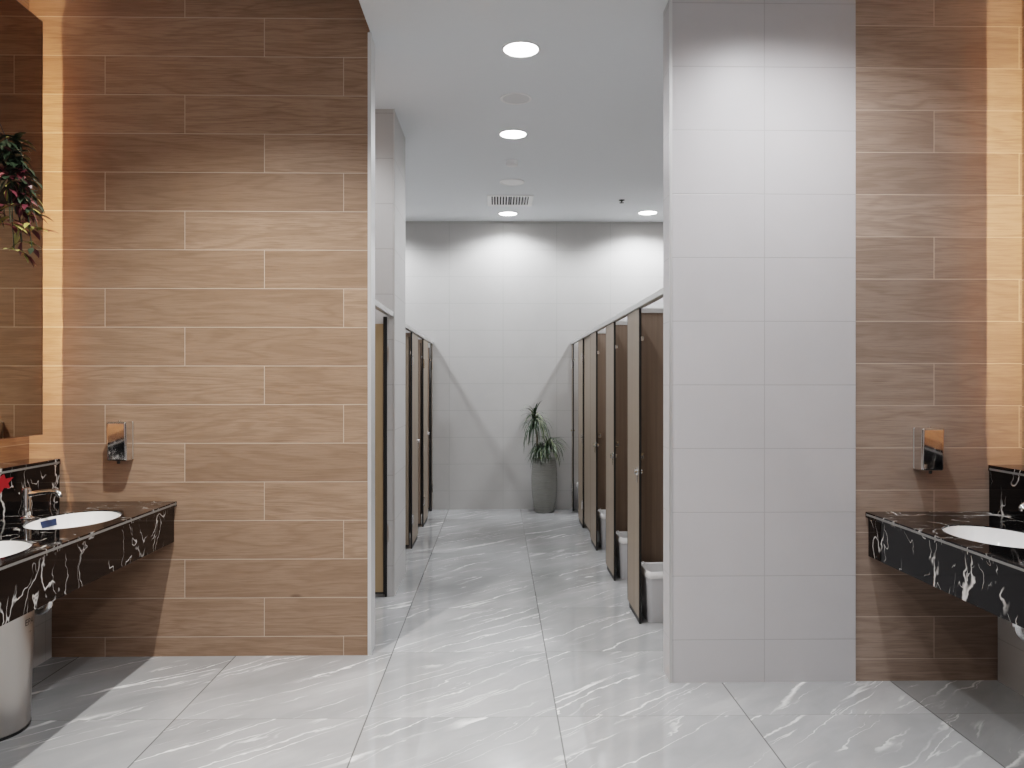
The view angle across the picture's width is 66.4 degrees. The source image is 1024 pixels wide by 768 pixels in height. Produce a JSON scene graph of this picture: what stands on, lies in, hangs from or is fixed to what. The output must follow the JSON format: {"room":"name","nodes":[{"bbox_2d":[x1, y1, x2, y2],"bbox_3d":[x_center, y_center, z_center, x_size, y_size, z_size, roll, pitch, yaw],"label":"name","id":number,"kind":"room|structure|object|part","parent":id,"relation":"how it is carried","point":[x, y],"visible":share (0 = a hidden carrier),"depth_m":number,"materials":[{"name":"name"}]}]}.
{"room":"public restroom","nodes":[
{"label":"public restroom","id":0,"kind":"room"},
{"bbox_2d":[0,0,28,462],"bbox_3d":[-2.609,-0.350,0.406,0.398,3.500,7.305,0,0,-1],"label":"wall","id":1,"kind":"structure","parent":0,"point":[11,449],"depth_m":3.90,"materials":[{"name":"brown wood"}]},
{"bbox_2d":[0,0,42,438],"bbox_3d":[-2.376,-0.770,2.910,0.155,2.040,1.905,0,0,-1],"label":"wall mirror","id":2,"kind":"object","parent":1,"relation":"attached to","point":[21,31],"visible":0.96,"depth_m":3.70,"materials":[{"name":"beige mirror"}]},
{"bbox_2d":[33,606,51,667],"bbox_3d":[-2.401,0.907,2.585,0.135,0.985,2.855,0,0,-1],"label":"wall","id":3,"kind":"structure","parent":0,"point":[42,648],"depth_m":3.93,"materials":[{"name":"grey tile"}]},
{"bbox_2d":[0,464,59,516],"bbox_3d":[-2.314,0.506,2.761,0.036,0.192,2.503,0,0,-1],"label":"backsplash","id":4,"kind":"structure","parent":3,"relation":"attached to","point":[48,477],"depth_m":3.77,"materials":[{"name":"black stone"}]},
{"bbox_2d":[0,459,176,625],"bbox_3d":[-2.074,0.596,2.765,0.752,0.428,2.503,0,0,-1],"label":"countertop","id":5,"kind":"structure","parent":3,"relation":"attached to","point":[58,562],"depth_m":3.33,"materials":[{"name":"black stone"}]},
{"bbox_2d":[0,474,12,493],"bbox_3d":[-2.309,0.452,3.548,0.002,0.094,0.160,0,0,-1],"label":"flower","id":6,"kind":"object","parent":5,"relation":"attached to","point":[4,481],"visible":1,"depth_m":3.56,"materials":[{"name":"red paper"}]},
{"bbox_2d":[0,541,31,557],"bbox_3d":[-1.935,0.685,2.786,0.342,0.159,0.497,0,0,-1],"label":"washbasin","id":7,"kind":"object","parent":5,"relation":"in","point":[7,548],"visible":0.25,"depth_m":3.01,"materials":[{"name":"white ceramic"}]},
{"bbox_2d":[18,487,62,519],"bbox_3d":[-2.108,0.532,3.503,0.190,0.139,0.064,0,0,-1],"label":"faucet","id":8,"kind":"object","parent":5,"relation":"on","point":[27,493],"visible":1,"depth_m":3.49,"materials":[{"name":"silver metal"}]},
{"bbox_3d":[-2.171,0.594,3.502,0.064,0.016,0.064,0,0,-1],"label":"plate","id":9,"kind":"part","parent":8,"relation":"part of","materials":[{"name":"silver metal"}]},
{"bbox_3d":[-2.089,0.488,3.503,0.152,0.038,0.027,0,0,-1],"label":"spout","id":10,"kind":"part","parent":8,"relation":"part of","materials":[{"name":"silver metal"}]},
{"bbox_2d":[24,511,120,529],"bbox_3d":[-1.948,0.685,3.486,0.342,0.159,0.497,0,0,-1],"label":"washbasin","id":11,"kind":"object","parent":5,"relation":"in","point":[83,518],"visible":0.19,"depth_m":3.65,"materials":[{"name":"white ceramic"}]},
{"bbox_2d":[35,600,54,614],"bbox_3d":[-2.186,0.889,3.462,0.330,0.267,0.052,0,0,-1],"label":"trap","id":12,"kind":"object","parent":11,"relation":"attached to","point":[44,609],"visible":0.21,"depth_m":3.45,"materials":[{"name":"silver metal"}]},
{"bbox_2d":[29,0,369,656],"bbox_3d":[-1.809,-0.350,4.098,2.130,3.500,0.150,0,0,-1],"label":"wall","id":13,"kind":"structure","parent":0,"point":[205,162],"depth_m":4.03,"materials":[{"name":"brown wood"}]},
{"bbox_2d":[106,420,132,463],"bbox_3d":[-1.989,0.294,3.974,0.102,0.218,0.091,0,0,-1],"label":"soap dispenser","id":14,"kind":"object","parent":13,"relation":"attached to","point":[119,434],"visible":1,"depth_m":3.93,"materials":[{"name":"metal"}]},
{"bbox_2d":[368,32,374,654],"bbox_3d":[-0.737,-0.207,4.115,0.018,3.214,0.154,0,0,-1],"label":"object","id":15,"kind":"structure","parent":13,"relation":"attached to","point":[371,46],"depth_m":4.04,"materials":[{"name":"metal"}]},
{"bbox_2d":[375,109,404,595],"bbox_3d":[-1.590,-0.222,5.462,1.616,3.244,0.620,0,0,-1],"label":"wall","id":16,"kind":"structure","parent":0,"point":[383,117],"depth_m":5.17,"materials":[{"name":"grey stone"}]},
{"bbox_2d":[393,109,394,595],"bbox_3d":[-0.778,-0.207,5.169,0.008,3.214,0.010,0,0,-1],"label":"trim","id":17,"kind":"structure","parent":16,"relation":"attached to","point":[393,109],"depth_m":5.16,"materials":[{"name":"metal"}]},
{"bbox_2d":[0,509,1023,767],"bbox_3d":[-0.052,1.450,2.900,5.600,0.100,12.200,0,0,-1],"label":"floor","id":18,"kind":"structure","parent":0,"point":[505,639],"depth_m":3.45,"materials":[{"name":"tile"}]},
{"bbox_2d":[0,610,34,741],"bbox_3d":[-2.132,1.117,3.162,0.364,0.565,0.364,0,0,-1],"label":"trash bin","id":19,"kind":"object","parent":18,"relation":"on","point":[16,636],"visible":0.62,"depth_m":3.11,"materials":[{"name":"metal"}]},
{"bbox_2d":[375,317,388,596],"bbox_3d":[-1.124,0.479,5.125,0.628,1.842,0.035,0,0,-4],"label":"stall","id":20,"kind":"object","parent":18,"relation":"on","point":[381,348],"visible":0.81,"depth_m":5.14,"materials":[{"name":"beige laminate"}]},
{"bbox_3d":[-1.138,0.485,5.128,0.592,1.760,0.013,0,0,-3],"label":"door","id":21,"kind":"part","parent":20,"relation":"part of","materials":[{"name":"beige laminate"}]},
{"bbox_2d":[375,300,393,316],"bbox_3d":[-0.790,-0.459,4.679,0.036,0.034,0.974,0,0,-1],"label":"rail","id":22,"kind":"object","parent":20,"relation":"on","point":[380,307],"visible":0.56,"depth_m":4.75,"materials":[{"name":"metal"}]},
{"bbox_2d":[405,330,410,532],"bbox_3d":[-1.625,0.463,6.809,1.493,1.874,0.025,0,0,-1],"label":"divider","id":23,"kind":"object","parent":18,"relation":"on","point":[407,333],"visible":0.02,"depth_m":6.82,"materials":[{"name":"brown laminate"}]},
{"bbox_2d":[405,332,419,548],"bbox_3d":[-1.132,0.479,6.894,0.593,1.842,0.513,0,0,-1],"label":"stall","id":24,"kind":"object","parent":18,"relation":"on","point":[414,338],"visible":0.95,"depth_m":6.66,"materials":[{"name":"beige laminate"}]},
{"bbox_3d":[-1.148,0.482,6.654,0.542,1.765,0.013,0,0,1],"label":"door","id":25,"kind":"part","parent":24,"relation":"part of","materials":[{"name":"beige laminate"}]},
{"bbox_2d":[405,323,433,343],"bbox_3d":[-0.866,-0.459,7.256,0.036,0.034,2.938,0,0,-1],"label":"rail","id":26,"kind":"object","parent":24,"relation":"on","point":[407,327],"visible":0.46,"depth_m":7.07,"materials":[{"name":"metal"}]},
{"bbox_2d":[418,337,421,513],"bbox_3d":[-1.643,0.463,7.818,1.493,1.874,0.025,0,0,-1],"label":"divider","id":27,"kind":"object","parent":18,"relation":"on","point":[419,339],"visible":0.02,"depth_m":7.83,"materials":[{"name":"brown laminate"}]},
{"bbox_2d":[418,339,428,526],"bbox_3d":[-1.150,0.479,7.904,0.593,1.842,0.513,0,0,-1],"label":"stall","id":28,"kind":"object","parent":18,"relation":"on","point":[424,356],"visible":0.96,"depth_m":7.67,"materials":[{"name":"beige laminate"}]},
{"bbox_3d":[-1.166,0.482,7.664,0.542,1.765,0.013,0,0,1],"label":"door","id":29,"kind":"part","parent":28,"relation":"part of","materials":[{"name":"brown laminate"}]},
{"bbox_2d":[428,344,432,510],"bbox_3d":[-1.116,0.479,8.659,0.486,1.842,0.121,0,0,-1],"label":"stall","id":30,"kind":"object","parent":18,"relation":"on","point":[430,350],"visible":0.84,"depth_m":8.62,"materials":[{"name":"beige laminate"}]},
{"bbox_3d":[-1.133,0.482,8.621,0.442,1.765,0.013,0,0,3],"label":"door","id":31,"kind":"part","parent":30,"relation":"part of","materials":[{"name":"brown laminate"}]},
{"bbox_2d":[519,400,567,512],"bbox_3d":[0.327,0.788,8.506,0.526,1.224,0.444,0,0,35],"label":"potted plant","id":32,"kind":"object","parent":18,"relation":"on","point":[544,469],"visible":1,"depth_m":8.47,"materials":[{"name":"green plant"}]},
{"bbox_3d":[0.355,1.105,8.583,0.287,0.590,0.287,0,0,-1],"label":"pot","id":33,"kind":"part","parent":32,"relation":"part of","materials":[{"name":"grey concrete"}]},
{"bbox_2d":[571,344,574,510],"bbox_3d":[0.968,0.479,8.409,0.625,1.842,0.695,0,0,-1],"label":"stall","id":34,"kind":"object","parent":18,"relation":"on","point":[573,359],"visible":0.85,"depth_m":8.65,"materials":[{"name":"beige laminate"}]},
{"bbox_2d":[578,336,589,531],"bbox_3d":[0.695,0.479,7.517,0.046,1.842,1.033,0,0,-1],"label":"stall","id":35,"kind":"object","parent":18,"relation":"on","point":[583,344],"visible":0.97,"depth_m":7.59,"materials":[{"name":"beige laminate"}]},
{"bbox_3d":[0.714,0.450,7.310,0.012,1.780,0.605,0,0,-1],"label":"door","id":36,"kind":"part","parent":35,"relation":"part of","materials":[{"name":"beige laminate"}]},
{"bbox_2d":[590,331,598,550],"bbox_3d":[1.004,0.479,6.495,0.628,1.842,1.008,0,0,-1],"label":"stall","id":37,"kind":"object","parent":18,"relation":"on","point":[594,352],"visible":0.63,"depth_m":6.69,"materials":[{"name":"beige laminate"}]},
{"bbox_2d":[598,330,605,542],"bbox_3d":[1.476,0.463,6.913,1.499,1.874,0.076,0,0,-1],"label":"divider","id":38,"kind":"object","parent":18,"relation":"on","point":[602,333],"visible":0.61,"depth_m":6.92,"materials":[{"name":"brown laminate"}]},
{"bbox_2d":[598,509,605,549],"bbox_3d":[0.860,1.244,6.726,0.237,0.311,0.258,0,0,-1],"label":"waste bin","id":39,"kind":"object","parent":18,"relation":"on","point":[601,513],"visible":0.38,"depth_m":6.62,"materials":[{"name":"grey plastic"}]},
{"bbox_2d":[606,322,616,580],"bbox_3d":[1.017,0.479,5.490,0.618,1.842,0.998,0,0,-1],"label":"stall","id":40,"kind":"object","parent":18,"relation":"on","point":[611,346],"visible":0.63,"depth_m":5.69,"materials":[{"name":"beige laminate"}]},
{"bbox_2d":[616,321,626,569],"bbox_3d":[1.494,0.463,5.904,1.499,1.874,0.076,0,0,-1],"label":"divider","id":41,"kind":"object","parent":18,"relation":"on","point":[621,326],"visible":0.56,"depth_m":5.91,"materials":[{"name":"brown laminate"}]},
{"bbox_2d":[616,531,626,579],"bbox_3d":[0.878,1.244,5.707,0.237,0.311,0.258,0,0,-1],"label":"waste bin","id":42,"kind":"object","parent":18,"relation":"on","point":[621,537],"visible":0.44,"depth_m":5.60,"materials":[{"name":"grey plastic"}]},
{"bbox_2d":[627,308,642,623],"bbox_3d":[1.049,0.479,4.420,0.644,1.842,1.138,0,0,-1],"label":"stall","id":43,"kind":"object","parent":18,"relation":"on","point":[634,471],"visible":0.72,"depth_m":4.76,"materials":[{"name":"beige laminate"}]},
{"bbox_2d":[571,288,662,343],"bbox_3d":[0.718,-0.459,6.285,0.036,0.034,4.935,0,0,-1],"label":"rail","id":44,"kind":"object","parent":43,"relation":"on","point":[657,295],"visible":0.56,"depth_m":4.99,"materials":[{"name":"metal"}]},
{"bbox_2d":[641,308,662,606],"bbox_3d":[1.512,0.463,4.904,1.499,1.874,0.076,0,0,-1],"label":"divider","id":45,"kind":"object","parent":18,"relation":"on","point":[651,318],"visible":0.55,"depth_m":4.91,"materials":[{"name":"brown laminate"}]},
{"bbox_2d":[641,561,662,622],"bbox_3d":[0.896,1.244,4.699,0.237,0.311,0.258,0,0,-1],"label":"waste bin","id":46,"kind":"object","parent":18,"relation":"on","point":[651,572],"visible":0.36,"depth_m":4.59,"materials":[{"name":"grey plastic"}]},
{"bbox_2d":[359,0,667,221],"bbox_3d":[-0.052,-2.007,2.900,5.600,0.386,12.200,0,0,-1],"label":"ceiling","id":47,"kind":"structure","parent":0,"point":[592,121],"depth_m":5.08,"materials":[{"name":"paint"}]},
{"bbox_2d":[498,211,517,215],"bbox_3d":[-0.043,-1.811,8.331,0.208,0.006,0.208,0,0,-1],"label":"recessed light","id":48,"kind":"object","parent":47,"relation":"in","point":[505,213],"visible":1,"depth_m":8.32,"materials":[{"name":"white"}]},
{"bbox_2d":[487,195,533,205],"bbox_3d":[-0.020,-1.809,7.731,0.450,0.008,0.450,0,0,-1],"label":"ceiling vent","id":49,"kind":"object","parent":47,"relation":"in","point":[492,200],"visible":1,"depth_m":7.72,"materials":[{"name":"white plastic"}]},
{"bbox_2d":[506,159,517,166],"bbox_3d":[0.000,-1.792,6.371,0.104,0.044,0.104,0,0,-1],"label":"smoke detector","id":50,"kind":"object","parent":47,"relation":"attached to","point":[511,162],"visible":1,"depth_m":6.33,"materials":[{"name":"white plastic"}]},
{"bbox_2d":[500,179,524,185],"bbox_3d":[0.000,-1.810,7.031,0.224,0.007,0.224,0,0,-1],"label":"ceiling speaker","id":51,"kind":"object","parent":47,"relation":"attached to","point":[509,182],"visible":1,"depth_m":7.03,"materials":[{"name":"white plastic"}]},
{"bbox_2d":[501,180,522,184],"bbox_3d":[0.000,-1.811,7.031,0.193,0.004,0.193,0,0,-1],"label":"grille","id":52,"kind":"object","parent":51,"relation":"attached to","point":[504,182],"depth_m":7.03,"materials":[{"name":"white plastic"}]},
{"bbox_2d":[499,129,526,138],"bbox_3d":[0.008,-1.811,5.681,0.208,0.006,0.208,0,0,-1],"label":"recessed light","id":53,"kind":"object","parent":47,"relation":"in","point":[511,133],"visible":1,"depth_m":5.68,"materials":[{"name":"white"}]},
{"bbox_2d":[500,92,531,104],"bbox_3d":[0.025,-1.810,4.971,0.200,0.007,0.200,0,0,-1],"label":"ceiling speaker","id":54,"kind":"object","parent":47,"relation":"attached to","point":[516,98],"visible":1,"depth_m":4.96,"materials":[{"name":"white plastic"}]},
{"bbox_2d":[503,94,528,103],"bbox_3d":[0.025,-1.811,4.971,0.172,0.004,0.172,0,0,-1],"label":"grille","id":55,"kind":"object","parent":54,"relation":"attached to","point":[507,98],"depth_m":4.97,"materials":[{"name":"grey plastic"}]},
{"bbox_2d":[502,41,539,57],"bbox_3d":[0.049,-1.811,4.242,0.208,0.006,0.208,0,0,-1],"label":"recessed light","id":56,"kind":"object","parent":47,"relation":"in","point":[517,49],"visible":1,"depth_m":4.24,"materials":[{"name":"white plastic"}]},
{"bbox_2d":[638,210,657,214],"bbox_3d":[1.437,-1.811,8.287,0.208,0.006,0.208,0,0,-1],"label":"recessed light","id":57,"kind":"object","parent":47,"relation":"in","point":[648,212],"visible":1,"depth_m":8.27,"materials":[{"name":"white"}]},
{"bbox_2d":[405,221,662,509],"bbox_3d":[-0.158,-0.232,8.814,5.600,3.264,0.150,0,0,-1],"label":"wall","id":58,"kind":"structure","parent":0,"point":[502,305],"depth_m":8.74,"materials":[{"name":"white tile"}]},
{"bbox_2d":[663,0,1021,682],"bbox_3d":[1.736,-0.350,3.761,1.994,3.500,0.150,0,0,-1],"label":"wall","id":59,"kind":"structure","parent":0,"point":[764,91],"depth_m":3.68,"materials":[{"name":"grey tile"}]},
{"bbox_2d":[669,0,671,682],"bbox_3d":[0.744,-0.207,3.671,0.013,3.214,0.013,0,0,-1],"label":"trim","id":60,"kind":"structure","parent":59,"relation":"attached to","point":[670,1],"depth_m":3.67,"materials":[{"name":"metal"}]},
{"bbox_2d":[913,426,943,473],"bbox_3d":[1.941,0.307,3.649,0.106,0.218,0.091,0,0,-1],"label":"soap dispenser","id":61,"kind":"object","parent":59,"relation":"attached to","point":[928,442],"visible":1,"depth_m":3.61,"materials":[{"name":"metal"}]},
{"bbox_3d":[1.940,0.302,3.689,0.098,0.192,0.012,0,0,-1],"label":"plate","id":62,"kind":"part","parent":61,"relation":"part of","materials":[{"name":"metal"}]},
{"bbox_2d":[998,617,1023,695],"bbox_3d":[2.386,0.907,2.320,0.139,0.985,2.754,0,0,-1],"label":"wall","id":63,"kind":"structure","parent":0,"point":[1010,646],"depth_m":3.60,"materials":[{"name":"grey tile"}]},
{"bbox_2d":[866,465,1023,627],"bbox_3d":[2.058,0.596,2.466,0.746,0.428,2.458,0,0,-1],"label":"countertop","id":64,"kind":"structure","parent":63,"relation":"attached to","point":[989,577],"depth_m":3.20,"materials":[{"name":"black stone"}]},
{"bbox_2d":[942,526,1023,547],"bbox_3d":[1.925,0.685,3.105,0.342,0.159,0.497,0,0,-1],"label":"washbasin","id":65,"kind":"object","parent":64,"relation":"in","point":[994,536],"visible":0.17,"depth_m":3.29,"materials":[{"name":"white ceramic"}]},
{"bbox_2d":[1011,623,1023,640],"bbox_3d":[2.144,0.889,3.099,0.330,0.267,0.052,0,0,-1],"label":"trap","id":66,"kind":"object","parent":65,"relation":"attached to","point":[1019,631],"visible":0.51,"depth_m":3.08,"materials":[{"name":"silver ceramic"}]},
{"bbox_2d":[1019,502,1023,510],"bbox_3d":[2.116,0.532,3.123,0.190,0.139,0.064,0,0,-1],"label":"faucet","id":67,"kind":"object","parent":64,"relation":"on","point":[1021,506],"visible":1,"depth_m":3.12,"materials":[{"name":"silver metal"}]},
{"bbox_2d":[989,471,1023,519],"bbox_3d":[2.294,0.506,2.470,0.036,0.192,2.458,0,0,-1],"label":"backsplash","id":68,"kind":"structure","parent":63,"relation":"attached to","point":[1006,491],"depth_m":3.57,"materials":[{"name":"black stone"}]},
{"bbox_2d":[1022,0,1023,464],"bbox_3d":[2.634,-0.350,0.299,0.323,3.500,6.904,0,0,-1],"label":"wall","id":69,"kind":"structure","parent":0,"point":[1022,0],"depth_m":3.69,"materials":[{"name":"brown wood"}]},
{"bbox_3d":[-0.008,-2.095,0.437,5.600,0.210,7.275,0,0,-1],"label":"ceiling","id":70,"kind":"structure","parent":0,"visible":0},
{"bbox_2d":[0,124,59,266],"bbox_3d":[-2.145,-1.240,3.384,0.327,1.501,0.401,0,0,-1],"label":"hanging plant","id":71,"kind":"object","parent":70,"relation":"hanging from","point":[14,173],"visible":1,"depth_m":3.35,"materials":[{"name":"green plant"}]}
]}

